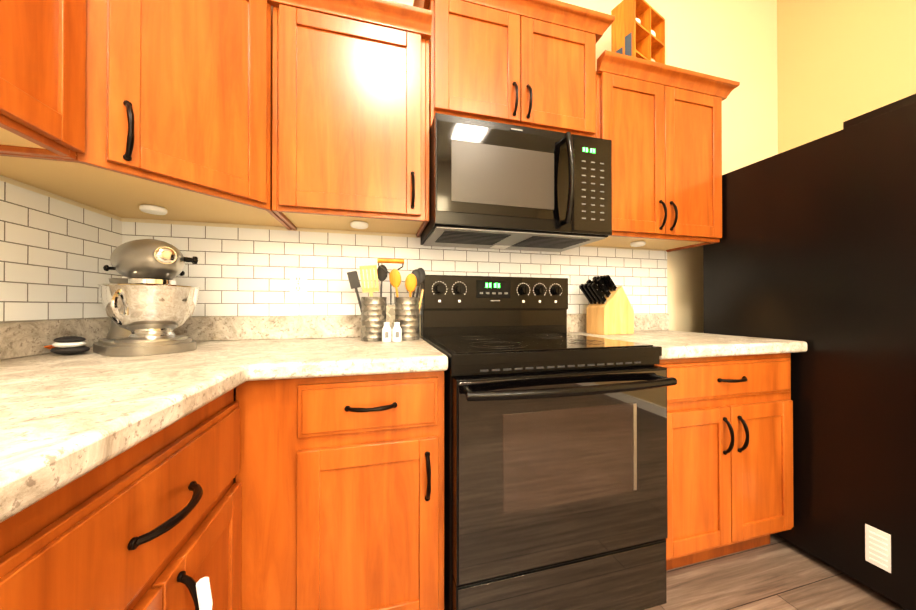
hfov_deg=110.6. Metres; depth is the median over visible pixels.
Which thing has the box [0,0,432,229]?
upper cabinet
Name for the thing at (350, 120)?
upper cabinet
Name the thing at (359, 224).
spotlight
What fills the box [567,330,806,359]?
countertop
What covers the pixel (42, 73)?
upper cabinet
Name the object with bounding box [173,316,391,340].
backsplash
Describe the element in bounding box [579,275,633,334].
knife block
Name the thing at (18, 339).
backsplash
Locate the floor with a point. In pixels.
(778, 573)
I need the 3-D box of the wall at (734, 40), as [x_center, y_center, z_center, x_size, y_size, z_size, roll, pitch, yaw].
[0.421,-0.633,1.777,3.870,3.400,0.100,0,0,-15]
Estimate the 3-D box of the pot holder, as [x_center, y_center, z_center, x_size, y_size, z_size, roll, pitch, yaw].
[-1.168,0.120,0.947,0.116,0.053,0.086,0,0,-15]
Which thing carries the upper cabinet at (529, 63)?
attached to the wall at (734, 40)
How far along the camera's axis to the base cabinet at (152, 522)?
0.48 m
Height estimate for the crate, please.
0.430 m
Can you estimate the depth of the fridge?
1.22 m
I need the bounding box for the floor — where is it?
[645,534,901,609]
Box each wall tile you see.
[0,180,121,321]
[122,222,666,316]
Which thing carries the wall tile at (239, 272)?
attached to the wall at (734, 40)
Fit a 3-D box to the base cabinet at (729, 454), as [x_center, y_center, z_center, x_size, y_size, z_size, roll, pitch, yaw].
[0.990,0.632,1.521,0.734,0.868,0.664,0,0,-15]
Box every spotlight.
[139,204,166,214]
[350,221,367,228]
[630,241,645,246]
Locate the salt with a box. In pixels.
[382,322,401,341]
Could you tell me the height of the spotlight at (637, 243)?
0.022 m
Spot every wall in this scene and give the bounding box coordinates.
[0,175,121,321]
[122,0,777,483]
[777,0,915,153]
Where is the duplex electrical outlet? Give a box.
[290,271,306,296]
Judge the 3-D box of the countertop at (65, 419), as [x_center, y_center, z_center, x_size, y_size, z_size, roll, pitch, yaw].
[-0.364,0.164,-0.137,1.187,0.046,3.198,0,0,-15]
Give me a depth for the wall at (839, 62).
1.91 m
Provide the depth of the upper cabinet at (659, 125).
1.54 m
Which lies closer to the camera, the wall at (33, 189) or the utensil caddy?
the wall at (33, 189)
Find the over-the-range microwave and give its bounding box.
[420,113,611,251]
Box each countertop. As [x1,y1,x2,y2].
[0,337,447,522]
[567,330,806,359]
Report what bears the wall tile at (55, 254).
attached to the wall at (33, 189)
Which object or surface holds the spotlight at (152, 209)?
attached to the upper cabinet at (178, 110)
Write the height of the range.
1.205 m
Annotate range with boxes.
[421,275,676,609]
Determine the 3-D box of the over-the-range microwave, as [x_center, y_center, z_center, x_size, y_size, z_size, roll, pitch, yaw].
[0.248,-0.500,1.428,0.770,0.424,0.482,0,0,-15]
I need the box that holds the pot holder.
[44,336,89,353]
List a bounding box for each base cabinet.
[0,389,241,609]
[235,371,443,609]
[654,353,793,569]
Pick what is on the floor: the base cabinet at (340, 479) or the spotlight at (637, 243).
the base cabinet at (340, 479)
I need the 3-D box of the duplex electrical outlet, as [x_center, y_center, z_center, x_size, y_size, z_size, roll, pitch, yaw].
[-0.712,-0.095,1.416,0.070,0.116,0.008,0,0,-15]
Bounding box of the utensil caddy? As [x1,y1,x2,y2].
[347,258,424,340]
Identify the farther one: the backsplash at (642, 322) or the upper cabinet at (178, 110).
the backsplash at (642, 322)
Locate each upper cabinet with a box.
[0,0,85,158]
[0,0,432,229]
[272,4,428,236]
[413,0,614,137]
[584,50,739,251]
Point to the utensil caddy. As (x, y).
(377, 313)
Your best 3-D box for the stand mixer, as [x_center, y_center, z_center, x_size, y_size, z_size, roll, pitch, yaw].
[-1.021,-0.034,1.037,0.320,0.361,0.341,0,0,-15]
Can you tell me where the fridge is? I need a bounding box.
[703,94,915,609]
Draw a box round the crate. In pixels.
[611,0,664,63]
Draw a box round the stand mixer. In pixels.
[93,239,200,356]
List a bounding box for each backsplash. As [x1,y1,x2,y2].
[0,318,110,359]
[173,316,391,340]
[567,314,668,331]

